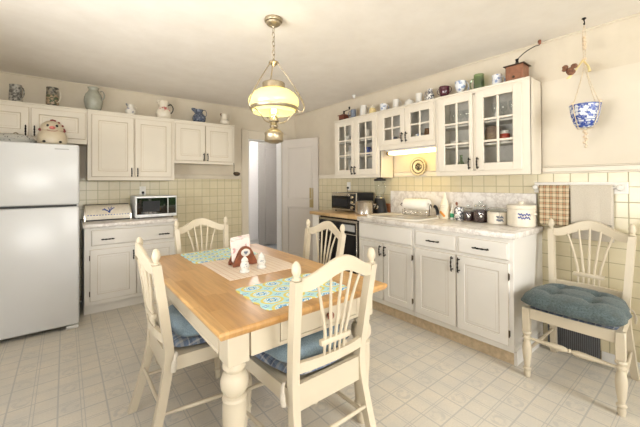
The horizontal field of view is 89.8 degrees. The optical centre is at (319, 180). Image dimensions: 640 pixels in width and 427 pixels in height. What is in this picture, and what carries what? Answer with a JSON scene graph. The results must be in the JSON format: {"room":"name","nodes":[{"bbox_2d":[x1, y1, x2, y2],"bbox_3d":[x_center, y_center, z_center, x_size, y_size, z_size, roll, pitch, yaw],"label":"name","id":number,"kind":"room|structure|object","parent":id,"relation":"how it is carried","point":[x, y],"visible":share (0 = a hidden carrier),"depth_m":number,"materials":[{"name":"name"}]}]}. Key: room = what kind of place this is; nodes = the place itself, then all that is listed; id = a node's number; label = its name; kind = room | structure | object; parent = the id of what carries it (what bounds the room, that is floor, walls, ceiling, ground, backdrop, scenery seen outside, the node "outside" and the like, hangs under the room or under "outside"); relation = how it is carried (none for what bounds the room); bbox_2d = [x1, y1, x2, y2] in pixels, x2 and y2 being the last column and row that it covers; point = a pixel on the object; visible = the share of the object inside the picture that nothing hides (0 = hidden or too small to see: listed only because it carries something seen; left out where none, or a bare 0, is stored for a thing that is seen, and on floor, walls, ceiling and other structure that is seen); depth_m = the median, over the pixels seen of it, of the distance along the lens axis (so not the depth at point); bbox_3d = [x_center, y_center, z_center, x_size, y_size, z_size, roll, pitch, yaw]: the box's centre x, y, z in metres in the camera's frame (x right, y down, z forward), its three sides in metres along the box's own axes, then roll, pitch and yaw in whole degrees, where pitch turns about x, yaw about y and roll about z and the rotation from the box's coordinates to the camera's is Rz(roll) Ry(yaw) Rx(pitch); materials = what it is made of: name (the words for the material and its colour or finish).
{"room":"kitchen","nodes":[
{"label":"kitchen","id":0,"kind":"room"},
{"bbox_2d":[0,73,294,177],"bbox_3d":[-2.142,0.178,4.150,4.540,2.552,0.120,0,-1,-38],"label":"wall","id":1,"kind":"structure","parent":0,"point":[72,95],"depth_m":4.11,"materials":[{"name":"paint"}]},
{"bbox_2d":[0,99,86,146],"bbox_3d":[-2.911,-0.572,3.230,0.911,0.375,0.336,0,-1,-38],"label":"upper cabinet","id":2,"kind":"object","parent":1,"relation":"attached to","point":[23,118],"visible":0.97,"depth_m":3.17,"materials":[{"name":"beige paint"}]},
{"bbox_2d":[8,84,24,101],"bbox_3d":[-3.005,-0.852,3.180,0.129,0.185,0.126,0,-1,-38],"label":"stein","id":3,"kind":"object","parent":2,"relation":"on","point":[15,90],"visible":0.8,"depth_m":3.15,"materials":[{"name":"grey ceramic"}]},
{"bbox_2d":[46,86,60,105],"bbox_3d":[-2.785,-0.864,3.354,0.132,0.208,0.129,0,-1,-38],"label":"stein","id":4,"kind":"object","parent":2,"relation":"on","point":[52,96],"visible":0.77,"depth_m":3.32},
{"bbox_2d":[0,71,249,109],"bbox_3d":[-2.113,-1.090,4.104,4.287,0.016,0.012,0,-1,-38],"label":"trim","id":5,"kind":"structure","parent":1,"relation":"attached to","point":[0,71],"depth_m":3.82,"materials":[{"name":"paint"}]},
{"bbox_2d":[86,109,174,180],"bbox_3d":[-2.210,-0.379,3.784,0.872,0.760,0.336,0,-1,-38],"label":"upper cabinet","id":6,"kind":"object","parent":1,"relation":"attached to","point":[120,146],"visible":0.98,"depth_m":3.65,"materials":[{"name":"beige paint"}]},
{"bbox_2d":[84,86,104,110],"bbox_3d":[-2.516,-0.895,3.578,0.190,0.272,0.174,0,-1,-38],"label":"pitcher","id":7,"kind":"object","parent":6,"relation":"on","point":[93,100],"visible":0.88,"depth_m":3.52,"materials":[{"name":"ceramic"}]},
{"bbox_2d":[125,103,136,113],"bbox_3d":[-2.238,-0.835,3.798,0.115,0.153,0.111,0,-1,-38],"label":"creamer","id":8,"kind":"object","parent":6,"relation":"on","point":[130,109],"visible":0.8,"depth_m":3.77,"materials":[{"name":"white ceramic"}]},
{"bbox_2d":[156,100,173,117],"bbox_3d":[-1.954,-0.886,4.024,0.189,0.254,0.178,0,-1,-38],"label":"pitcher","id":9,"kind":"object","parent":6,"relation":"on","point":[163,111],"visible":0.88,"depth_m":3.97,"materials":[{"name":"white ceramic"}]},
{"bbox_2d":[78,178,241,300],"bbox_3d":[-1.954,0.666,4.211,1.977,1.375,0.008,0,-1,-38],"label":"wall tile","id":10,"kind":"structure","parent":1,"relation":"attached to","point":[214,200],"depth_m":4.37,"materials":[{"name":"tile"}]},
{"bbox_2d":[139,186,145,194],"bbox_3d":[-2.211,0.131,4.003,0.070,0.114,0.008,0,-1,-38],"label":"wall outlet","id":11,"kind":"object","parent":10,"relation":"attached to","point":[141,188],"visible":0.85,"depth_m":4.00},
{"bbox_2d":[174,119,234,165],"bbox_3d":[-1.562,-0.486,4.300,0.780,0.544,0.336,0,-1,-38],"label":"upper cabinet","id":12,"kind":"object","parent":1,"relation":"attached to","point":[195,142],"visible":0.97,"depth_m":4.17,"materials":[{"name":"beige paint"}]},
{"bbox_2d":[191,108,206,121],"bbox_3d":[-1.616,-0.866,4.293,0.172,0.216,0.170,0,-1,-38],"label":"pitcher","id":13,"kind":"object","parent":12,"relation":"on","point":[198,116],"visible":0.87,"depth_m":4.25,"materials":[{"name":"blue ceramic"}]},
{"bbox_2d":[219,113,230,124],"bbox_3d":[-1.341,-0.851,4.511,0.140,0.186,0.139,0,-1,-38],"label":"pitcher","id":14,"kind":"object","parent":12,"relation":"on","point":[224,120],"visible":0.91,"depth_m":4.47,"materials":[{"name":"white ceramic"}]},
{"bbox_2d":[174,174,241,178],"bbox_3d":[-1.578,-0.051,4.511,1.013,0.060,0.020,0,-1,-38],"label":"trim","id":15,"kind":"structure","parent":1,"relation":"attached to","point":[176,176],"depth_m":4.47,"materials":[{"name":"beige paint"}]},
{"bbox_2d":[241,128,286,250],"bbox_3d":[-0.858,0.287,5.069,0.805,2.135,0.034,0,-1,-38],"label":"trim","id":16,"kind":"structure","parent":1,"relation":"attached to","point":[246,134],"depth_m":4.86,"materials":[{"name":"beige paint"}]},
{"bbox_2d":[249,141,271,244],"bbox_3d":[-1.067,0.187,6.012,3.100,2.552,1.540,0,-1,-38],"label":"wall","id":17,"kind":"structure","parent":0,"point":[253,146],"depth_m":6.61,"materials":[{"name":"paint"}]},
{"bbox_2d":[258,142,275,245],"bbox_3d":[-0.989,0.270,6.885,0.732,2.200,0.028,0,-1,-38],"label":"trim","id":18,"kind":"structure","parent":17,"relation":"attached to","point":[261,145],"depth_m":6.69,"materials":[{"name":"paint"}]},
{"bbox_2d":[265,148,276,244],"bbox_3d":[-1.009,0.341,6.865,0.380,2.033,0.031,0,-1,-38],"label":"door","id":19,"kind":"structure","parent":17,"relation":"in","point":[270,154],"depth_m":6.82,"materials":[{"name":"paint"}]},
{"bbox_2d":[0,0,639,115],"bbox_3d":[-0.184,-1.178,1.686,4.540,0.100,6.440,0,-1,-38],"label":"ceiling","id":20,"kind":"structure","parent":0,"point":[210,51],"depth_m":2.55,"materials":[{"name":"paint"}]},
{"bbox_2d":[248,14,304,143],"bbox_3d":[-0.320,-0.688,2.204,0.376,0.868,0.390,-1,-1,30],"label":"pendant lamp","id":21,"kind":"object","parent":20,"relation":"hanging from","point":[272,100],"visible":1,"depth_m":2.17,"materials":[{"name":"glass"}]},
{"bbox_2d":[571,17,601,147],"bbox_3d":[1.846,-0.679,2.238,0.162,0.908,0.162,-1,-1,34],"label":"hanger","id":22,"kind":"object","parent":20,"relation":"hanging from","point":[584,39],"visible":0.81,"depth_m":2.23,"materials":[{"name":"beige fabric"}]},
{"bbox_2d":[562,59,590,78],"bbox_3d":[1.777,-0.774,2.229,0.084,0.131,0.158,0,-1,-38],"label":"bundle","id":23,"kind":"object","parent":22,"relation":"hanging from","point":[570,71],"visible":1,"depth_m":2.22,"materials":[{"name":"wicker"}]},
{"bbox_2d":[569,102,601,128],"bbox_3d":[1.847,-0.446,2.237,0.179,0.161,0.179,0,-1,-38],"label":"flower pot","id":24,"kind":"object","parent":22,"relation":"hanging from","point":[586,112],"visible":0.93,"depth_m":2.18,"materials":[{"name":"blue ceramic"}]},
{"bbox_2d":[0,298,639,426],"bbox_3d":[-0.171,1.374,1.665,4.300,0.100,6.200,0,-1,-38],"label":"floor","id":25,"kind":"structure","parent":0,"point":[86,375],"depth_m":2.06,"materials":[{"name":"tile"}]},
{"bbox_2d":[0,141,78,339],"bbox_3d":[-2.744,0.513,3.011,0.758,1.670,0.788,0,-1,-38],"label":"refrigerator","id":26,"kind":"object","parent":25,"relation":"on","point":[39,182],"visible":1,"depth_m":2.77,"materials":[{"name":"metal"}]},
{"bbox_2d":[0,132,36,142],"bbox_3d":[-2.762,-0.379,2.872,0.386,0.111,0.227,0,-1,-38],"label":"covered dish","id":27,"kind":"object","parent":26,"relation":"on","point":[13,137],"visible":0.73,"depth_m":2.82,"materials":[{"name":"ceramic"}]},
{"bbox_2d":[0,137,35,142],"bbox_3d":[-2.762,-0.346,2.872,0.344,0.046,0.227,0,-1,-38],"label":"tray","id":28,"kind":"object","parent":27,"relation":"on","point":[15,139],"depth_m":2.83,"materials":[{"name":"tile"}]},
{"bbox_2d":[36,119,67,143],"bbox_3d":[-2.478,-0.444,2.971,0.224,0.239,0.223,0,-1,-38],"label":"cookie jar","id":29,"kind":"object","parent":26,"relation":"on","point":[51,132],"visible":0.92,"depth_m":2.90,"materials":[{"name":"ceramic"}]},
{"bbox_2d":[82,222,175,314],"bbox_3d":[-2.152,0.913,3.638,0.860,0.872,0.639,0,-1,-38],"label":"base cabinet","id":30,"kind":"object","parent":25,"relation":"on","point":[110,272],"visible":0.73,"depth_m":3.33,"materials":[{"name":"white paint"}]},
{"bbox_2d":[80,216,177,228],"bbox_3d":[-2.162,0.456,3.643,0.879,0.040,0.626,0,-1,-38],"label":"countertop","id":31,"kind":"structure","parent":30,"relation":"on","point":[162,219],"depth_m":3.41,"materials":[{"name":"stone"}]},
{"bbox_2d":[83,203,131,221],"bbox_3d":[-2.399,0.351,3.621,0.435,0.171,0.284,0,-1,-38],"label":"bread box","id":32,"kind":"object","parent":31,"relation":"on","point":[91,212],"visible":1,"depth_m":3.53,"materials":[{"name":"metal"}]},
{"bbox_2d":[130,195,176,218],"bbox_3d":[-1.999,0.310,3.859,0.438,0.253,0.361,0,-1,-38],"label":"microwave","id":33,"kind":"object","parent":31,"relation":"on","point":[142,206],"visible":0.98,"depth_m":3.72,"materials":[{"name":"plastic"}]},
{"bbox_2d":[127,237,251,426],"bbox_3d":[-0.749,0.828,1.839,0.552,1.000,0.510,0,-1,-38],"label":"dining chair","id":34,"kind":"object","parent":25,"relation":"on","point":[159,340],"visible":0.74,"depth_m":1.64,"materials":[{"name":"beige paint"}]},
{"bbox_2d":[156,322,206,372],"bbox_3d":[-0.696,0.883,1.880,0.446,0.110,0.493,0,-1,-38],"label":"seat pad","id":35,"kind":"object","parent":34,"relation":"on","point":[179,341],"visible":0.24,"depth_m":1.68,"materials":[{"name":"fabric"}]},
{"bbox_2d":[168,304,199,336],"bbox_3d":[-0.680,0.777,1.894,0.420,0.100,0.454,0,-1,-38],"label":"seat cushion","id":36,"kind":"object","parent":35,"relation":"on","point":[180,325],"visible":0.2,"depth_m":1.68,"materials":[{"name":"fabric"}]},
{"bbox_2d":[174,217,228,253],"bbox_3d":[-0.919,0.836,2.705,0.510,1.000,0.552,0,-1,-38],"label":"dining chair","id":37,"kind":"object","parent":25,"relation":"on","point":[199,221],"visible":0.2,"depth_m":2.88,"materials":[{"name":"beige paint"}]},
{"bbox_2d":[151,243,387,426],"bbox_3d":[-0.471,0.949,2.054,0.940,0.760,1.525,0,-1,-38],"label":"dining table","id":38,"kind":"object","parent":25,"relation":"on","point":[235,327],"visible":0.56,"depth_m":1.48,"materials":[{"name":"brown wood"}]},
{"bbox_2d":[181,248,257,263],"bbox_3d":[-0.781,0.572,2.492,0.490,0.004,0.382,0,-1,-38],"label":"placemat","id":39,"kind":"object","parent":38,"relation":"on","point":[224,253],"visible":0.67,"depth_m":2.44,"materials":[{"name":"fabric"}]},
{"bbox_2d":[201,253,292,280],"bbox_3d":[-0.474,0.567,2.153,0.480,0.004,0.505,0,-1,-38],"label":"placemat","id":40,"kind":"object","parent":38,"relation":"on","point":[273,264],"visible":0.72,"depth_m":2.06,"materials":[{"name":"fabric"}]},
{"bbox_2d":[228,246,256,267],"bbox_3d":[-0.519,0.501,2.162,0.172,0.128,0.094,0,-1,-38],"label":"napkin holder","id":41,"kind":"object","parent":40,"relation":"on","point":[246,251],"visible":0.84,"depth_m":2.13,"materials":[{"name":"red wood"}]},
{"bbox_2d":[230,236,249,262],"bbox_3d":[-0.525,0.458,2.132,0.156,0.164,0.019,0,-1,-38],"label":"napkin","id":42,"kind":"object","parent":41,"relation":"in","point":[235,245],"visible":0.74,"depth_m":2.11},
{"bbox_2d":[240,256,249,272],"bbox_3d":[-0.462,0.513,1.968,0.061,0.100,0.061,0,-1,-38],"label":"shaker","id":43,"kind":"object","parent":40,"relation":"on","point":[244,265],"visible":1,"depth_m":1.95,"materials":[{"name":"white ceramic"}]},
{"bbox_2d":[257,252,265,268],"bbox_3d":[-0.377,0.513,2.068,0.061,0.100,0.061,0,-1,-38],"label":"shaker","id":44,"kind":"object","parent":40,"relation":"on","point":[261,261],"visible":1,"depth_m":2.05,"materials":[{"name":"white ceramic"}]},
{"bbox_2d":[236,273,346,310],"bbox_3d":[-0.144,0.562,1.665,0.490,0.004,0.360,0,-1,-38],"label":"placemat","id":45,"kind":"object","parent":38,"relation":"on","point":[271,295],"visible":0.69,"depth_m":1.60,"materials":[{"name":"fabric"}]},
{"bbox_2d":[244,247,376,426],"bbox_3d":[-0.056,0.823,1.578,0.510,1.000,0.552,0,-1,-38],"label":"dining chair","id":46,"kind":"object","parent":25,"relation":"on","point":[301,392],"visible":0.85,"depth_m":1.42,"materials":[{"name":"beige paint"}]},
{"bbox_2d":[254,346,353,407],"bbox_3d":[-0.097,0.878,1.630,0.493,0.110,0.446,0,-1,-38],"label":"seat pad","id":47,"kind":"object","parent":46,"relation":"on","point":[282,366],"visible":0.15,"depth_m":1.46,"materials":[{"name":"fabric"}]},
{"bbox_2d":[264,324,348,362],"bbox_3d":[-0.115,0.775,1.653,0.454,0.095,0.435,0,-1,-38],"label":"seat cushion","id":48,"kind":"object","parent":47,"relation":"on","point":[310,347],"visible":0.16,"depth_m":1.46,"materials":[{"name":"fabric"}]},
{"bbox_2d":[313,215,319,261],"bbox_3d":[0.176,0.885,4.205,0.581,0.914,0.138,0,-1,-38],"label":"end panel","id":49,"kind":"object","parent":25,"relation":"on","point":[315,217],"visible":0.2,"depth_m":4.03,"materials":[{"name":"white paint"}]},
{"bbox_2d":[303,219,346,342],"bbox_3d":[-0.133,0.830,2.455,0.552,1.000,0.510,0,-1,-38],"label":"dining chair","id":50,"kind":"object","parent":25,"relation":"on","point":[341,236],"visible":0.32,"depth_m":2.60,"materials":[{"name":"beige paint"}]},
{"bbox_2d":[319,215,358,274],"bbox_3d":[0.413,0.882,3.877,0.576,0.912,0.665,0,-1,-38],"label":"dishwasher","id":51,"kind":"object","parent":25,"relation":"on","point":[351,247],"visible":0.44,"depth_m":3.59,"materials":[{"name":"black plastic"}]},
{"bbox_2d":[310,209,390,219],"bbox_3d":[0.363,0.405,3.942,0.616,0.039,0.826,0,-1,-38],"label":"countertop","id":52,"kind":"structure","parent":51,"relation":"on","point":[332,213],"depth_m":3.78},
{"bbox_2d":[332,192,372,211],"bbox_3d":[0.392,0.268,4.028,0.332,0.233,0.450,0,-1,-38],"label":"toaster oven","id":53,"kind":"object","parent":52,"relation":"on","point":[343,201],"visible":0.8,"depth_m":3.91,"materials":[{"name":"black metal"}]},
{"bbox_2d":[352,200,375,214],"bbox_3d":[0.501,0.303,3.635,0.210,0.157,0.238,0,-1,-38],"label":"stock pot","id":54,"kind":"object","parent":52,"relation":"on","point":[362,207],"visible":1,"depth_m":3.55,"materials":[{"name":"metal"}]},
{"bbox_2d":[373,178,387,212],"bbox_3d":[0.705,0.174,3.779,0.180,0.414,0.183,0,0,-3],"label":"blender","id":55,"kind":"object","parent":52,"relation":"on","point":[380,207],"visible":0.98,"depth_m":3.72,"materials":[{"name":"black plastic"}]},
{"bbox_2d":[359,221,417,325],"bbox_3d":[0.840,0.880,3.327,0.634,0.904,0.698,0,-1,-38],"label":"base cabinet","id":56,"kind":"object","parent":25,"relation":"on","point":[393,245],"visible":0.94,"depth_m":3.07,"materials":[{"name":"white paint"}]},
{"bbox_2d":[415,228,542,365],"bbox_3d":[1.311,0.873,2.734,0.634,0.904,0.814,0,-1,-38],"label":"base cabinet","id":57,"kind":"object","parent":25,"relation":"on","point":[469,289],"visible":0.96,"depth_m":2.48,"materials":[{"name":"white paint"}]},
{"bbox_2d":[357,216,542,239],"bbox_3d":[1.098,0.401,3.013,0.580,0.045,1.540,0,-1,-38],"label":"countertop","id":58,"kind":"structure","parent":57,"relation":"on","point":[448,225],"depth_m":2.61,"materials":[{"name":"stone"}]},
{"bbox_2d":[367,213,438,220],"bbox_3d":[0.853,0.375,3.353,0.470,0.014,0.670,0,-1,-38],"label":"sink","id":59,"kind":"object","parent":58,"relation":"in","point":[398,216],"visible":0.98,"depth_m":3.29,"materials":[{"name":"white ceramic"}]},
{"bbox_2d":[400,203,431,216],"bbox_3d":[1.008,0.303,3.350,0.098,0.126,0.380,0,-1,-38],"label":"dish rack","id":60,"kind":"object","parent":59,"relation":"on","point":[404,209],"visible":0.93,"depth_m":3.31,"materials":[{"name":"silver metal"}]},
{"bbox_2d":[403,198,430,209],"bbox_3d":[1.009,0.246,3.349,0.110,0.110,0.276,0,-1,-38],"label":"paper towel roll","id":61,"kind":"object","parent":60,"relation":"on","point":[408,203],"visible":0.96,"depth_m":3.30,"materials":[{"name":"paper"}]},
{"bbox_2d":[440,192,448,218],"bbox_3d":[1.229,0.248,3.174,0.068,0.260,0.090,0,-1,-38],"label":"lotion bottle","id":62,"kind":"object","parent":58,"relation":"on","point":[444,206],"visible":1,"depth_m":3.15,"materials":[{"name":"white plastic"}]},
{"bbox_2d":[450,204,453,219],"bbox_3d":[1.282,0.302,3.110,0.044,0.151,0.044,0,-1,-38],"label":"bottle","id":63,"kind":"object","parent":58,"relation":"on","point":[452,210],"visible":0.89,"depth_m":3.09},
{"bbox_2d":[454,207,463,219],"bbox_3d":[1.323,0.314,3.058,0.086,0.125,0.085,0,-1,-38],"label":"utensil crock","id":64,"kind":"object","parent":58,"relation":"on","point":[458,211],"visible":0.98,"depth_m":3.02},
{"bbox_2d":[463,208,473,220],"bbox_3d":[1.381,0.301,2.984,0.093,0.150,0.092,0,-1,-38],"label":"glass jar","id":65,"kind":"object","parent":58,"relation":"on","point":[467,215],"visible":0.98,"depth_m":2.95,"materials":[{"name":"black"}]},
{"bbox_2d":[473,206,488,221],"bbox_3d":[1.451,0.281,2.897,0.124,0.188,0.124,0,-1,-38],"label":"glass jar","id":66,"kind":"object","parent":58,"relation":"on","point":[479,215],"visible":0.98,"depth_m":2.85,"materials":[{"name":"black"}]},
{"bbox_2d":[487,208,506,224],"bbox_3d":[1.535,0.304,2.775,0.166,0.138,0.165,0,-1,-38],"label":"crock","id":67,"kind":"object","parent":58,"relation":"on","point":[493,217],"visible":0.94,"depth_m":2.71,"materials":[{"name":"white ceramic"}]},
{"bbox_2d":[506,201,536,227],"bbox_3d":[1.641,0.270,2.619,0.210,0.203,0.209,-1,-1,28],"label":"crock","id":68,"kind":"object","parent":58,"relation":"on","point":[520,214],"visible":1,"depth_m":2.54,"materials":[{"name":"white ceramic"}]},
{"bbox_2d":[522,218,639,416],"bbox_3d":[1.741,0.803,2.144,0.569,1.030,0.525,0,-1,-38],"label":"dining chair","id":69,"kind":"object","parent":25,"relation":"on","point":[625,352],"visible":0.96,"depth_m":2.10,"materials":[{"name":"beige paint"}]},
{"bbox_2d":[530,306,636,329],"bbox_3d":[1.692,0.870,2.104,0.450,0.090,0.508,0,-1,-38],"label":"seat pad","id":70,"kind":"object","parent":69,"relation":"on","point":[552,313],"visible":0.09,"depth_m":1.97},
{"bbox_2d":[521,283,631,326],"bbox_3d":[1.658,0.780,2.078,0.483,0.113,0.526,0,-1,-38],"label":"seat cushion","id":71,"kind":"object","parent":70,"relation":"on","point":[589,305],"visible":1,"depth_m":1.96,"materials":[{"name":"fabric"}]},
{"bbox_2d":[295,15,639,176],"bbox_3d":[1.591,0.150,3.002,0.120,2.552,6.320,0,-1,-38],"label":"wall","id":72,"kind":"structure","parent":0,"point":[616,44],"depth_m":2.91,"materials":[{"name":"paint"}]},
{"bbox_2d":[282,137,318,260],"bbox_3d":[-0.312,0.342,5.061,0.665,1.996,0.042,-1,-1,29],"label":"door","id":73,"kind":"structure","parent":72,"relation":"in","point":[300,157],"depth_m":5.06,"materials":[{"name":"paint"}]},
{"bbox_2d":[319,174,334,178],"bbox_3d":[0.072,-0.057,4.803,0.020,0.060,1.016,0,-1,-38],"label":"trim","id":74,"kind":"structure","parent":72,"relation":"attached to","point":[326,176],"depth_m":4.76,"materials":[{"name":"beige paint"}]},
{"bbox_2d":[334,111,392,177],"bbox_3d":[0.506,-0.407,4.004,0.292,0.752,0.775,0,-1,-38],"label":"upper cabinet","id":75,"kind":"object","parent":72,"relation":"attached to","point":[378,164],"visible":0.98,"depth_m":3.93,"materials":[{"name":"beige paint"}]},
{"bbox_2d":[338,107,349,119],"bbox_3d":[0.328,-0.877,4.274,0.132,0.194,0.157,0,-1,-38],"label":"coffee grinder","id":76,"kind":"object","parent":75,"relation":"on","point":[342,116],"visible":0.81,"depth_m":4.25,"materials":[{"name":"brown wood"}]},
{"bbox_2d":[348,109,355,117],"bbox_3d":[0.422,-0.847,4.159,0.078,0.130,0.094,0,-1,-38],"label":"mug","id":77,"kind":"object","parent":75,"relation":"on","point":[352,111],"visible":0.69,"depth_m":4.13,"materials":[{"name":"blue ceramic"}]},
{"bbox_2d":[340,138,371,145],"bbox_3d":[0.534,-0.485,4.028,0.202,0.015,0.737,0,-1,-38],"label":"shelf","id":78,"kind":"object","parent":75,"relation":"attached to","point":[368,141],"depth_m":4.09,"materials":[{"name":"wood"}]},
{"bbox_2d":[340,154,371,159],"bbox_3d":[0.535,-0.295,4.026,0.202,0.015,0.737,0,-1,-38],"label":"shelf","id":79,"kind":"object","parent":75,"relation":"attached to","point":[362,157],"depth_m":4.09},
{"bbox_2d":[360,105,368,114],"bbox_3d":[0.554,-0.859,4.009,0.120,0.150,0.096,0,0,8],"label":"mug","id":80,"kind":"object","parent":75,"relation":"on","point":[363,110],"visible":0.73,"depth_m":3.97,"materials":[{"name":"white ceramic"}]},
{"bbox_2d":[380,103,388,110],"bbox_3d":[0.751,-0.839,3.748,0.082,0.105,0.107,0,-1,-38],"label":"cup","id":81,"kind":"object","parent":75,"relation":"on","point":[383,106],"visible":0.59,"depth_m":3.72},
{"bbox_2d":[379,98,435,150],"bbox_3d":[0.964,-0.565,3.427,0.292,0.450,0.697,0,-1,-38],"label":"upper cabinet","id":82,"kind":"object","parent":72,"relation":"attached to","point":[403,122],"visible":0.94,"depth_m":3.39,"materials":[{"name":"beige paint"}]},
{"bbox_2d":[393,99,400,107],"bbox_3d":[0.862,-0.848,3.608,0.069,0.120,0.094,0,-1,-38],"label":"mug","id":83,"kind":"object","parent":82,"relation":"on","point":[395,101],"visible":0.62,"depth_m":3.59,"materials":[{"name":"white ceramic"}]},
{"bbox_2d":[386,145,435,155],"bbox_3d":[0.981,-0.312,3.405,0.135,0.056,0.610,0,-1,-38],"label":"strip light","id":84,"kind":"object","parent":82,"relation":"attached to","point":[424,149],"visible":0.79,"depth_m":3.34,"materials":[{"name":"white paint"}]},
{"bbox_2d":[388,148,435,154],"bbox_3d":[0.980,-0.303,3.398,0.105,0.034,0.580,0,-1,-38],"label":"diffuser","id":85,"kind":"object","parent":84,"relation":"attached to","point":[406,150],"depth_m":3.37,"materials":[{"name":"white"}]},
{"bbox_2d":[416,93,424,101],"bbox_3d":[1.049,-0.852,3.372,0.069,0.122,0.091,0,-1,-38],"label":"mug","id":86,"kind":"object","parent":82,"relation":"on","point":[418,95],"visible":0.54,"depth_m":3.35,"materials":[{"name":"white ceramic"}]},
{"bbox_2d":[425,88,433,99],"bbox_3d":[1.124,-0.861,3.278,0.084,0.138,0.084,0,0,-12],"label":"creamer","id":87,"kind":"object","parent":82,"relation":"on","point":[430,95],"visible":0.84,"depth_m":3.25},
{"bbox_2d":[394,170,435,176],"bbox_3d":[1.090,-0.073,3.520,0.020,0.060,0.695,0,-1,-38],"label":"trim","id":88,"kind":"structure","parent":72,"relation":"attached to","point":[407,173],"depth_m":3.61,"materials":[{"name":"beige paint"}]},
{"bbox_2d":[410,157,425,175],"bbox_3d":[1.073,-0.150,3.508,0.018,0.203,0.203,0,-1,-38],"label":"wall plate","id":89,"kind":"object","parent":72,"relation":"attached to","point":[418,165],"visible":1,"depth_m":3.51,"materials":[{"name":"yellow ceramic"}]},
{"bbox_2d":[391,191,537,225],"bbox_3d":[1.313,0.269,3.225,0.020,0.307,1.508,0,-1,-38],"label":"backsplash","id":90,"kind":"structure","parent":72,"relation":"attached to","point":[493,201],"depth_m":3.10,"materials":[{"name":"stone"}]},
{"bbox_2d":[295,13,639,115],"bbox_3d":[1.499,-1.118,3.013,0.012,0.016,6.187,0,-1,-38],"label":"trim","id":91,"kind":"structure","parent":72,"relation":"attached to","point":[637,14],"depth_m":2.87,"materials":[{"name":"paint"}]},
{"bbox_2d":[319,172,639,361],"bbox_3d":[1.509,0.638,3.001,0.008,1.375,6.188,0,-1,-38],"label":"wall tile","id":92,"kind":"structure","parent":72,"relation":"attached to","point":[626,206],"depth_m":2.49,"materials":[{"name":"tile"}]},
{"bbox_2d":[548,324,600,358],"bbox_3d":[1.925,1.142,2.447,0.018,0.315,0.323,0,-1,-38],"label":"wall register","id":93,"kind":"object","parent":92,"relation":"attached to","point":[572,340],"visible":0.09,"depth_m":2.42,"materials":[{"name":"metal"}]},
{"bbox_2d":[532,182,628,193],"bbox_3d":[1.931,0.055,2.419,0.055,0.084,0.572,0,-1,-38],"label":"towel rail","id":94,"kind":"object","parent":92,"relation":"attached to","point":[619,187],"visible":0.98,"depth_m":2.34,"materials":[{"name":"white paint"}]},
{"bbox_2d":[538,185,569,225],"bbox_3d":[1.835,0.193,2.516,0.045,0.312,0.200,0,-1,-38],"label":"towel","id":95,"kind":"object","parent":94,"relation":"hanging from","point":[554,200],"visible":0.99,"depth_m":2.50,"materials":[{"name":"fabric"}]},
{"bbox_2d":[570,185,613,242],"bbox_3d":[1.976,0.236,2.338,0.047,0.405,0.241,0,-1,-38],"label":"towel","id":96,"kind":"object","parent":94,"relation":"hanging from","point":[587,202],"visible":0.81,"depth_m":2.32,"materials":[{"name":"fabric"}]},
{"bbox_2d":[435,76,541,175],"bbox_3d":[1.434,-0.421,2.836,0.292,0.752,0.805,0,-1,-38],"label":"upper cabinet","id":97,"kind":"object","parent":72,"relation":"attached to","point":[521,155],"visible":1,"depth_m":2.76,"materials":[{"name":"beige paint"}]},
{"bbox_2d":[437,85,451,95],"bbox_3d":[1.221,-0.856,3.155,0.100,0.125,0.127,0,0,-1],"label":"sugar bowl","id":98,"kind":"object","parent":97,"relation":"on","point":[444,90],"visible":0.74,"depth_m":3.12,"materials":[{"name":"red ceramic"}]},
{"bbox_2d":[455,80,468,92],"bbox_3d":[1.329,-0.863,3.027,0.110,0.135,0.099,0,0,-5],"label":"cup","id":99,"kind":"object","parent":97,"relation":"on","point":[460,85],"visible":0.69,"depth_m":2.99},
{"bbox_2d":[445,117,512,131],"bbox_3d":[1.462,-0.499,2.859,0.202,0.015,0.767,0,-1,-38],"label":"shelf","id":100,"kind":"object","parent":97,"relation":"attached to","point":[506,122],"depth_m":2.84,"materials":[{"name":"wood"}]},
{"bbox_2d":[446,141,512,150],"bbox_3d":[1.463,-0.309,2.858,0.202,0.015,0.767,0,-1,-38],"label":"shelf","id":101,"kind":"object","parent":97,"relation":"attached to","point":[507,144],"depth_m":2.86,"materials":[{"name":"wood"}]},
{"bbox_2d":[485,126,500,142],"bbox_3d":[1.489,-0.393,2.762,0.124,0.150,0.122,0,-1,-38],"label":"wicker basket","id":102,"kind":"object","parent":97,"relation":"on","point":[491,131],"visible":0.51,"depth_m":2.72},
{"bbox_2d":[492,74,504,84],"bbox_3d":[1.529,-0.853,2.764,0.081,0.108,0.094,0,0,-13],"label":"mug","id":103,"kind":"object","parent":97,"relation":"on","point":[496,78],"visible":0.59,"depth_m":2.74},
{"bbox_2d":[500,130,512,141],"bbox_3d":[1.545,-0.367,2.667,0.070,0.095,0.091,0,0,-8],"label":"mug","id":104,"kind":"object","parent":97,"relation":"on","point":[504,133],"visible":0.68,"depth_m":2.65,"materials":[{"name":"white ceramic"}]},
{"bbox_2d":[503,40,541,80],"bbox_3d":[1.648,-0.961,2.612,0.164,0.322,0.239,0,-1,-38],"label":"coffee grinder","id":105,"kind":"object","parent":97,"relation":"on","point":[518,70],"visible":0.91,"depth_m":2.60,"materials":[{"name":"brown wood"}]},
{"bbox_2d":[542,62,639,165],"bbox_3d":[2.619,-0.468,1.608,0.004,0.682,2.586,0,-1,-38],"label":"wall panel","id":106,"kind":"object","parent":72,"relation":"attached to","point":[615,138],"visible":1,"depth_m":2.35,"materials":[{"name":"paint"}]},
{"bbox_2d":[542,163,639,173],"bbox_3d":[2.615,-0.096,1.601,0.020,0.060,2.586,0,-1,-38],"label":"trim","id":107,"kind":"structure","parent":72,"relation":"attached to","point":[622,167],"depth_m":2.36,"materials":[{"name":"beige paint"}]},
{"bbox_2d":[602,351,639,374],"bbox_3d":[2.732,1.265,1.450,0.006,0.085,2.230,0,-1,-38],"label":"baseboard","id":108,"kind":"structure","parent":72,"relation":"attached to","point":[608,357],"depth_m":2.29,"materials":[{"name":"white paint"}]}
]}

